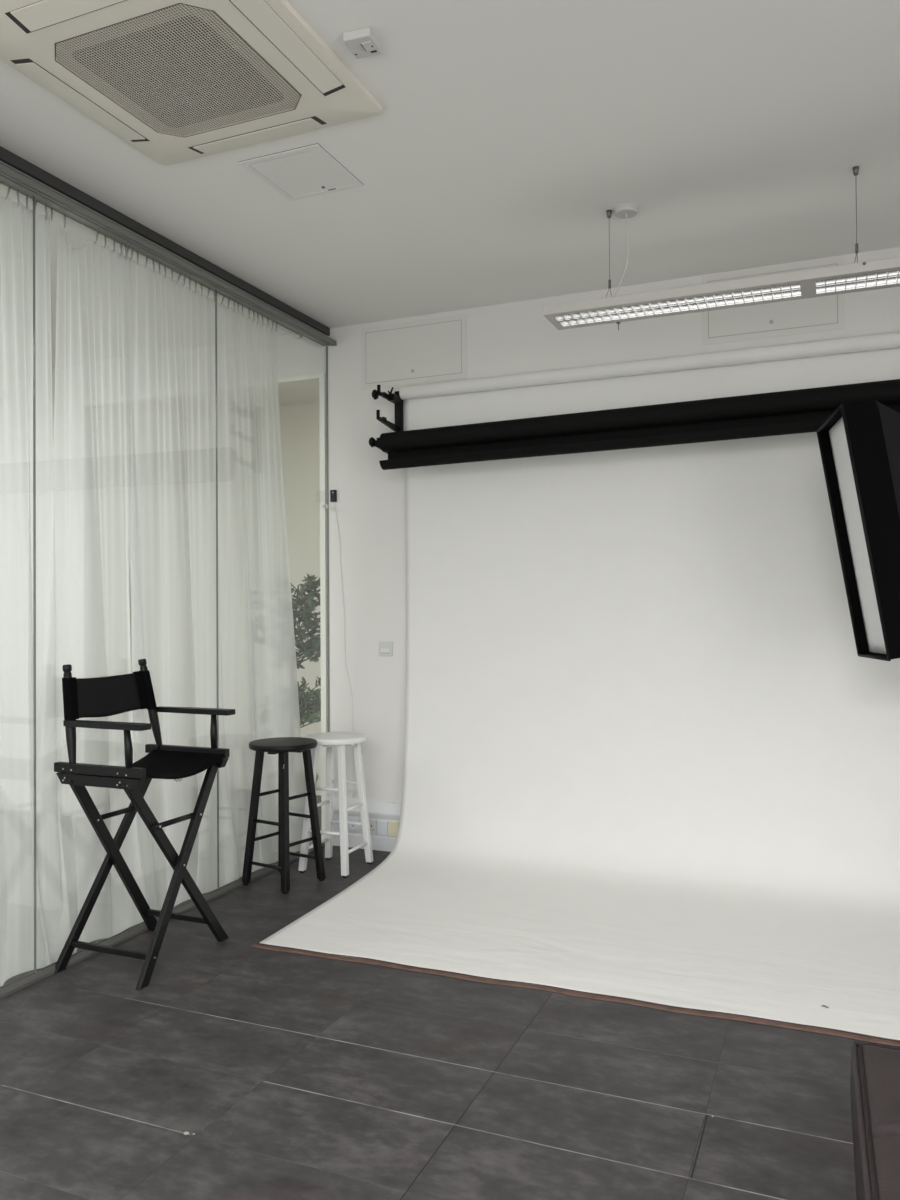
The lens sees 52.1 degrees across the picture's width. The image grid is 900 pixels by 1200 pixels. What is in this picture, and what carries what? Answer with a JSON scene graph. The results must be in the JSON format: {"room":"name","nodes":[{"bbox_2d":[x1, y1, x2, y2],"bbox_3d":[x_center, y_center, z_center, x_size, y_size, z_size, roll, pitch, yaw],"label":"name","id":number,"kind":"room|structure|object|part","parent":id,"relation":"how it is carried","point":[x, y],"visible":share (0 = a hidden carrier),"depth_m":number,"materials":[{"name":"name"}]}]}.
{"room":"studio","nodes":[
{"label":"studio","id":0,"kind":"room"},
{"bbox_2d":[128,402,320,795],"bbox_3d":[-1.323,-0.015,6.504,2.100,2.950,1.180,-1,-1,23],"label":"wall","id":1,"kind":"structure","parent":0,"point":[299,423],"depth_m":6.95,"materials":[{"name":"white paint"}]},
{"bbox_2d":[278,385,318,405],"bbox_3d":[-1.310,-1.540,6.511,2.050,0.100,1.180,-1,-1,23],"label":"ceiling","id":2,"kind":"structure","parent":0,"point":[305,394],"depth_m":6.70,"materials":[{"name":"white paint"}]},
{"bbox_2d":[0,0,899,367],"bbox_3d":[-1.560,-1.732,1.846,9.300,0.150,7.620,-1,-1,23],"label":"ceiling","id":3,"kind":"structure","parent":0,"point":[505,134],"depth_m":3.42,"materials":[{"name":"white paint"}]},
{"bbox_2d":[0,182,301,338],"bbox_3d":[-2.293,-1.603,1.995,0.032,0.095,7.330,-1,-1,23],"label":"track","id":4,"kind":"object","parent":3,"relation":"attached to","point":[3,185],"visible":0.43,"depth_m":4.09,"materials":[{"name":"grey metal"}]},
{"bbox_2d":[0,181,62,986],"bbox_3d":[-1.815,-0.075,3.050,0.118,2.984,1.460,-1,-1,23],"label":"sheer curtain","id":5,"kind":"object","parent":4,"relation":"hanging from","point":[16,220],"visible":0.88,"depth_m":3.52,"materials":[{"name":"white fabric"}]},
{"bbox_2d":[46,214,146,962],"bbox_3d":[-1.478,-0.068,3.870,0.086,2.984,0.634,-1,-1,23],"label":"sheer curtain","id":6,"kind":"object","parent":4,"relation":"hanging from","point":[92,602],"visible":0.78,"depth_m":3.85,"materials":[{"name":"white fabric"}]},
{"bbox_2d":[123,245,238,916],"bbox_3d":[-1.268,-0.064,4.354,0.093,2.984,0.760,-1,-1,23],"label":"sheer curtain","id":7,"kind":"object","parent":4,"relation":"hanging from","point":[170,368],"visible":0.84,"depth_m":4.36,"materials":[{"name":"white fabric"}]},
{"bbox_2d":[214,295,312,876],"bbox_3d":[-1.014,-0.059,4.984,0.103,2.984,0.835,-1,-1,26],"label":"sheer curtain","id":8,"kind":"object","parent":4,"relation":"hanging from","point":[259,667],"visible":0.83,"depth_m":4.91,"materials":[{"name":"white fabric"}]},
{"bbox_2d":[0,0,381,164],"bbox_3d":[-0.827,-1.630,2.842,0.932,0.041,0.932,-1,-1,23],"label":"air conditioner","id":9,"kind":"object","parent":3,"relation":"attached to","point":[177,81],"visible":1,"depth_m":2.79,"materials":[{"name":"grey plastic"}]},
{"bbox_2d":[54,3,301,137],"bbox_3d":[-0.827,-1.619,2.842,0.577,0.016,0.577,-1,-1,23],"label":"grille","id":10,"kind":"object","parent":9,"relation":"attached to","point":[177,70],"depth_m":2.80,"materials":[{"name":"grey plastic"}]},
{"bbox_2d":[239,143,363,200],"bbox_3d":[-0.567,-1.641,3.546,0.343,0.007,0.352,-1,-1,23],"label":"ceiling hatch","id":11,"kind":"object","parent":3,"relation":"attached to","point":[308,171],"visible":1,"depth_m":3.54,"materials":[{"name":"white paint"}]},
{"bbox_3d":[-0.566,-1.642,3.548,0.290,0.004,0.296,-1,-1,23],"label":"door","id":12,"kind":"part","parent":11,"relation":"part of","materials":[{"name":"white paint"}]},
{"bbox_2d":[343,27,381,58],"bbox_3d":[-0.257,-1.641,2.714,0.086,0.030,0.096,-1,-1,19],"label":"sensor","id":13,"kind":"object","parent":3,"relation":"attached to","point":[363,42],"visible":1,"depth_m":2.69,"materials":[{"name":"grey plastic"}]},
{"bbox_2d":[613,203,638,295],"bbox_3d":[0.742,-1.450,3.878,0.107,0.399,0.104,-1,-1,23],"label":"ceiling rose","id":14,"kind":"object","parent":3,"relation":"attached to","point":[623,211],"visible":0.9,"depth_m":3.87,"materials":[{"name":"grey plastic"}]},
{"bbox_2d":[543,166,899,329],"bbox_3d":[1.542,-1.422,3.538,2.393,0.473,0.247,-1,-1,23],"label":"strip light","id":15,"kind":"object","parent":3,"relation":"hanging from","point":[882,273],"visible":1,"depth_m":3.69,"materials":[{"name":"grey metal"}]},
{"bbox_2d":[0,795,899,1199],"bbox_3d":[-1.311,1.474,2.355,9.300,0.120,8.800,-1,-1,23],"label":"floor","id":16,"kind":"structure","parent":0,"point":[240,1071],"depth_m":2.67,"materials":[{"name":"tile"}]},
{"bbox_2d":[54,659,234,989],"bbox_3d":[-1.215,0.838,3.692,0.454,1.181,0.589,-1,-1,23],"label":"chair","id":17,"kind":"object","parent":16,"relation":"on","point":[109,695],"visible":1,"depth_m":3.67,"materials":[{"name":"black wood"}]},
{"bbox_3d":[-1.462,0.444,3.537,0.038,0.392,0.084,0,-1,-40],"label":"post","id":18,"kind":"part","parent":17,"relation":"part of","materials":[{"name":"black wood"}]},
{"bbox_3d":[-1.318,0.638,3.454,0.422,0.036,0.030,-1,-1,23],"label":"rail","id":19,"kind":"part","parent":17,"relation":"part of","materials":[{"name":"black wood"}]},
{"bbox_3d":[-1.314,0.679,3.452,0.402,0.039,0.034,-1,-1,23],"label":"hinge rail","id":20,"kind":"part","parent":17,"relation":"part of","materials":[{"name":"black wood"}]},
{"bbox_3d":[-1.387,1.058,3.748,0.028,0.745,0.529,-1,-1,31],"label":"leg","id":21,"kind":"part","parent":17,"relation":"part of","materials":[{"name":"black wood"}]},
{"bbox_3d":[-1.289,0.467,3.437,0.385,0.022,0.055,-1,-1,23],"label":"armrest","id":22,"kind":"part","parent":17,"relation":"part of","materials":[{"name":"black wood"}]},
{"bbox_3d":[-1.298,1.336,3.510,0.392,0.022,0.018,-1,-1,23],"label":"foot rail","id":23,"kind":"part","parent":17,"relation":"part of","materials":[{"name":"black wood"}]},
{"bbox_3d":[-1.358,1.058,3.753,0.028,0.745,0.580,-1,-1,16],"label":"leg","id":24,"kind":"part","parent":17,"relation":"part of","materials":[{"name":"black wood"}]},
{"bbox_3d":[-1.188,0.552,3.400,0.029,0.156,0.030,-1,-1,23],"label":"arm post","id":25,"kind":"part","parent":17,"relation":"part of","materials":[{"name":"black wood"}]},
{"bbox_3d":[-1.287,0.448,3.954,0.102,0.393,0.037,0,-1,-22],"label":"post","id":26,"kind":"part","parent":17,"relation":"part of","materials":[{"name":"black wood"}]},
{"bbox_3d":[-1.073,1.054,3.636,0.025,0.745,0.581,-1,-1,26],"label":"leg","id":27,"kind":"part","parent":17,"relation":"part of","materials":[{"name":"black wood"}]},
{"bbox_3d":[-1.058,1.054,3.608,0.025,0.745,0.519,-1,-1,19],"label":"leg","id":28,"kind":"part","parent":17,"relation":"part of","materials":[{"name":"black wood"}]},
{"bbox_3d":[-1.144,1.334,3.877,0.343,0.022,0.018,-1,-1,23],"label":"foot rail","id":29,"kind":"part","parent":17,"relation":"part of","materials":[{"name":"black wood"}]},
{"bbox_3d":[-1.201,0.669,3.679,0.375,0.062,0.491,-1,-1,23],"label":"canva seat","id":30,"kind":"part","parent":17,"relation":"part of","materials":[{"name":"black fabric"}]},
{"bbox_3d":[-1.123,0.642,3.920,0.422,0.036,0.030,-1,-1,23],"label":"rail","id":31,"kind":"part","parent":17,"relation":"part of","materials":[{"name":"black wood"}]},
{"bbox_3d":[-1.119,0.683,3.918,0.402,0.039,0.034,-1,-1,23],"label":"hinge rail","id":32,"kind":"part","parent":17,"relation":"part of","materials":[{"name":"black wood"}]},
{"bbox_3d":[-1.089,0.471,3.913,0.385,0.022,0.053,-1,-1,23],"label":"armrest","id":33,"kind":"part","parent":17,"relation":"part of","materials":[{"name":"black wood"}]},
{"bbox_3d":[-0.993,0.556,3.867,0.029,0.156,0.030,-1,-1,23],"label":"arm post","id":34,"kind":"part","parent":17,"relation":"part of","materials":[{"name":"black wood"}]},
{"bbox_2d":[242,737,325,893],"bbox_3d":[-0.847,1.079,4.684,0.353,0.716,0.344,-1,-1,23],"label":"bar stool","id":35,"kind":"object","parent":16,"relation":"on","point":[281,746],"visible":1,"depth_m":4.64,"materials":[{"name":"black wood"}]},
{"bbox_3d":[-0.996,1.091,4.656,0.118,0.677,0.043,0,-1,-10],"label":"leg","id":36,"kind":"part","parent":35,"relation":"part of","materials":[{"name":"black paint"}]},
{"bbox_3d":[-0.878,1.092,4.821,0.043,0.677,0.112,0,-1,-13],"label":"leg","id":37,"kind":"part","parent":35,"relation":"part of","materials":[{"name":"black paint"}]},
{"bbox_3d":[-0.850,0.736,4.688,0.344,0.031,0.344,-1,-1,23],"label":"seat","id":38,"kind":"part","parent":35,"relation":"part of","materials":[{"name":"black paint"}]},
{"bbox_3d":[-0.817,1.089,4.546,0.043,0.677,0.112,0,-1,-13],"label":"leg","id":39,"kind":"part","parent":35,"relation":"part of","materials":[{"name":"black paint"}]},
{"bbox_3d":[-0.698,1.090,4.711,0.118,0.677,0.043,0,-1,-10],"label":"leg","id":40,"kind":"part","parent":35,"relation":"part of","materials":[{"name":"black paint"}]},
{"bbox_2d":[291,573,320,789],"bbox_3d":[-0.985,0.606,6.036,0.731,1.693,0.715,0,-1,-15],"label":"potted tree","id":41,"kind":"object","parent":16,"relation":"on","point":[308,649],"visible":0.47,"depth_m":5.99,"materials":[{"name":"green plant"}]},
{"bbox_3d":[-1.044,1.303,6.061,0.350,0.300,0.350,-1,-1,23],"label":"pot","id":42,"kind":"part","parent":41,"relation":"part of","materials":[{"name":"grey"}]},
{"bbox_2d":[298,732,372,877],"bbox_3d":[-0.612,1.084,4.949,0.330,0.709,0.330,-1,-1,23],"label":"bar stool","id":43,"kind":"object","parent":16,"relation":"on","point":[329,740],"visible":0.91,"depth_m":4.91,"materials":[{"name":"white paint"}]},
{"bbox_3d":[-0.750,1.095,4.886,0.117,0.670,0.043,0,-1,-25],"label":"leg","id":44,"kind":"part","parent":43,"relation":"part of","materials":[{"name":"white paint"}]},
{"bbox_3d":[-0.665,1.097,5.087,0.043,0.670,0.116,0,-1,-21],"label":"leg","id":45,"kind":"part","parent":43,"relation":"part of","materials":[{"name":"white paint"}]},
{"bbox_3d":[-0.615,0.745,4.952,0.330,0.031,0.330,-1,-1,23],"label":"seat","id":46,"kind":"part","parent":43,"relation":"part of","materials":[{"name":"white paint"}]},
{"bbox_3d":[-0.559,1.093,4.809,0.043,0.670,0.116,0,-1,-21],"label":"leg","id":47,"kind":"part","parent":43,"relation":"part of","materials":[{"name":"white paint"}]},
{"bbox_3d":[-0.475,1.095,5.011,0.117,0.670,0.043,0,-1,-25],"label":"leg","id":48,"kind":"part","parent":43,"relation":"part of","materials":[{"name":"white paint"}]},
{"bbox_2d":[850,1040,899,1199],"bbox_3d":[1.153,1.169,1.405,0.979,0.438,1.088,-1,-1,23],"label":"ottoman","id":49,"kind":"object","parent":16,"relation":"on","point":[875,1068],"visible":1,"depth_m":1.76,"materials":[{"name":"brown leather"}]},
{"bbox_3d":[2.282,0.548,3.464,0.620,1.698,0.712,-1,-1,23],"label":"stand","id":50,"kind":"object","parent":16,"relation":"on","visible":0},
{"bbox_2d":[817,401,899,660],"bbox_3d":[1.893,-0.255,3.511,0.916,0.972,0.508,-1,-1,23],"label":"softbox","id":51,"kind":"object","parent":50,"relation":"attached to","point":[859,443],"visible":1,"depth_m":3.41,"materials":[{"name":"black fabric"}]},
{"bbox_2d":[829,417,885,653],"bbox_3d":[1.624,-0.254,3.627,0.149,0.939,0.479,-1,-1,12],"label":"diffuser","id":52,"kind":"object","parent":51,"relation":"attached to","point":[857,445],"depth_m":3.59,"materials":[{"name":"white fabric"}]},
{"bbox_2d":[52,247,899,802],"bbox_3d":[-0.094,-0.095,5.300,9.300,3.067,0.150,-1,-1,23],"label":"wall","id":53,"kind":"structure","parent":0,"point":[511,338],"depth_m":5.33,"materials":[{"name":"white paint"}]},
{"bbox_2d":[33,196,35,972],"bbox_3d":[-1.355,-0.064,3.984,0.010,2.937,1.112,-1,-1,23],"label":"window frame","id":54,"kind":"structure","parent":53,"relation":"in","point":[34,372],"depth_m":3.47,"materials":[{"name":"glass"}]},
{"bbox_2d":[0,842,324,998],"bbox_3d":[-2.166,1.402,2.009,0.041,0.028,7.500,-1,-1,23],"label":"trim","id":55,"kind":"structure","parent":53,"relation":"attached to","point":[47,971],"depth_m":3.85,"materials":[{"name":"grey"}]},
{"bbox_2d":[0,146,335,340],"bbox_3d":[-2.188,-1.611,2.041,0.048,0.079,7.496,-1,-1,23],"label":"trim","id":56,"kind":"structure","parent":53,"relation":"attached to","point":[7,157],"depth_m":4.02,"materials":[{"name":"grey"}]},
{"bbox_2d":[215,289,218,888],"bbox_3d":[-0.934,-0.056,4.990,0.010,2.937,1.068,-1,-1,23],"label":"window frame","id":57,"kind":"structure","parent":53,"relation":"in","point":[216,289],"depth_m":4.50,"materials":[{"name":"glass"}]},
{"bbox_2d":[278,373,326,839],"bbox_3d":[-1.582,0.055,5.905,1.884,2.800,0.142,-1,-1,23],"label":"trim","id":58,"kind":"structure","parent":53,"relation":"attached to","point":[314,379],"depth_m":5.49,"materials":[{"name":"white paint"}]},
{"bbox_2d":[326,346,329,731],"bbox_3d":[-0.727,-0.035,5.481,0.011,2.960,0.005,-1,-1,23],"label":"trim","id":59,"kind":"structure","parent":53,"relation":"attached to","point":[327,485],"depth_m":5.48,"materials":[{"name":"grey metal"}]},
{"bbox_2d":[330,490,336,501],"bbox_3d":[-0.693,-0.619,5.466,0.038,0.070,0.016,-1,-1,23],"label":"keypad","id":60,"kind":"object","parent":53,"relation":"attached to","point":[333,493],"visible":1,"depth_m":5.46,"materials":[{"name":"black plastic"}]},
{"bbox_2d":[334,502,353,797],"bbox_3d":[-0.626,0.288,5.435,0.121,1.750,0.006,-1,-1,23],"label":"cable","id":61,"kind":"object","parent":53,"relation":"attached to","point":[334,502],"visible":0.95,"depth_m":5.43,"materials":[{"name":"white plastic"}]},
{"bbox_2d":[348,818,358,832],"bbox_3d":[-0.562,1.311,5.355,0.068,0.082,0.010,-1,-1,23],"label":"outlet","id":62,"kind":"object","parent":53,"relation":"attached to","point":[351,828],"visible":0.94,"depth_m":5.35,"materials":[{"name":"white plastic"}]},
{"bbox_2d":[333,797,400,851],"bbox_3d":[1.721,1.280,4.420,5.300,0.274,0.050,-1,-1,23],"label":"baseboard","id":63,"kind":"structure","parent":53,"relation":"attached to","point":[377,810],"depth_m":5.31,"materials":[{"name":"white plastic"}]},
{"bbox_2d":[369,820,376,834],"bbox_3d":[-0.452,1.310,5.310,0.066,0.082,0.008,-1,-1,23],"label":"power socket","id":64,"kind":"object","parent":53,"relation":"attached to","point":[373,823],"visible":0.62,"depth_m":5.30,"materials":[{"name":"grey plastic"}]},
{"bbox_2d":[377,820,387,835],"bbox_3d":[-0.389,1.310,5.284,0.065,0.082,0.007,-1,-1,23],"label":"blank plate","id":65,"kind":"object","parent":53,"relation":"attached to","point":[382,826],"visible":1,"depth_m":5.28,"materials":[{"name":"white plastic"}]},
{"bbox_2d":[379,642,392,655],"bbox_3d":[-0.373,0.284,5.326,0.086,0.084,0.013,-1,-1,23],"label":"light switch","id":66,"kind":"object","parent":53,"relation":"attached to","point":[385,648],"visible":1,"depth_m":5.32,"materials":[{"name":"grey plastic"}]},
{"bbox_2d":[369,385,403,453],"bbox_3d":[-0.350,-1.002,5.156,0.067,0.412,0.330,-1,-1,27],"label":"bracket","id":67,"kind":"object","parent":53,"relation":"attached to","point":[394,397],"visible":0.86,"depth_m":5.17,"materials":[{"name":"black metal"}]},
{"bbox_3d":[-0.411,-0.864,5.033,0.060,0.054,0.054,-1,-1,23],"label":"crank knob","id":68,"kind":"part","parent":67,"relation":"part of","materials":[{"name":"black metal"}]},
{"bbox_3d":[-0.399,-1.134,5.071,0.060,0.054,0.054,-1,-1,23],"label":"crank knob","id":69,"kind":"part","parent":67,"relation":"part of","materials":[{"name":"black metal"}]},
{"bbox_3d":[-0.346,-1.001,5.167,0.016,0.085,0.264,-1,-1,23],"label":"hook arm","id":70,"kind":"part","parent":67,"relation":"part of","materials":[{"name":"black metal"}]},
{"bbox_3d":[-0.345,-1.152,5.173,0.016,0.063,0.254,-1,-1,23],"label":"hook arm","id":71,"kind":"part","parent":67,"relation":"part of","materials":[{"name":"black metal"}]},
{"bbox_3d":[-0.293,-0.998,5.294,0.044,0.405,0.030,-1,-1,23],"label":"wall plate","id":72,"kind":"part","parent":67,"relation":"part of","materials":[{"name":"black metal"}]},
{"bbox_2d":[250,332,899,1046],"bbox_3d":[0.725,0.092,4.019,2.768,2.652,1.616,-1,-1,23],"label":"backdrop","id":73,"kind":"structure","parent":67,"relation":"hanging from","point":[652,753],"depth_m":4.57,"materials":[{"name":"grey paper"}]},
{"bbox_2d":[375,379,899,469],"bbox_3d":[0.888,-0.846,4.519,2.820,0.238,0.106,-1,-1,23],"label":"roller","id":74,"kind":"object","parent":67,"relation":"attached to","point":[801,410],"visible":0.88,"depth_m":4.50,"materials":[{"name":"black"}]},
{"bbox_2d":[388,821,398,836],"bbox_3d":[-0.324,1.309,5.257,0.070,0.082,0.007,-1,-1,23],"label":"power socket","id":75,"kind":"object","parent":53,"relation":"attached to","point":[393,827],"visible":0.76,"depth_m":5.25,"materials":[{"name":"beige plastic"}]},
{"bbox_2d":[361,313,466,389],"bbox_3d":[-0.215,-1.420,5.277,0.668,0.362,0.007,-1,-1,23],"label":"access panel","id":76,"kind":"object","parent":53,"relation":"attached to","point":[432,349],"visible":1,"depth_m":5.27,"materials":[{"name":"grey paint"}]},
{"bbox_2d":[701,256,844,344],"bbox_3d":[1.580,-1.467,4.525,0.664,0.348,0.007,-1,-1,23],"label":"access panel","id":77,"kind":"object","parent":53,"relation":"attached to","point":[824,313],"visible":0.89,"depth_m":4.52,"materials":[{"name":"grey paint"}]},
{"bbox_3d":[-3.061,-0.153,-1.778,9.300,3.067,0.200,-1,-1,23],"label":"wall","id":78,"kind":"structure","parent":0,"visible":0},
{"bbox_2d":[0,163,336,345],"bbox_3d":[-2.167,-1.556,2.033,0.092,0.031,7.499,-1,-1,23],"label":"curtain rail","id":79,"kind":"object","parent":78,"relation":"attached to","point":[9,176],"depth_m":4.00,"materials":[{"name":"grey metal"}]}
]}

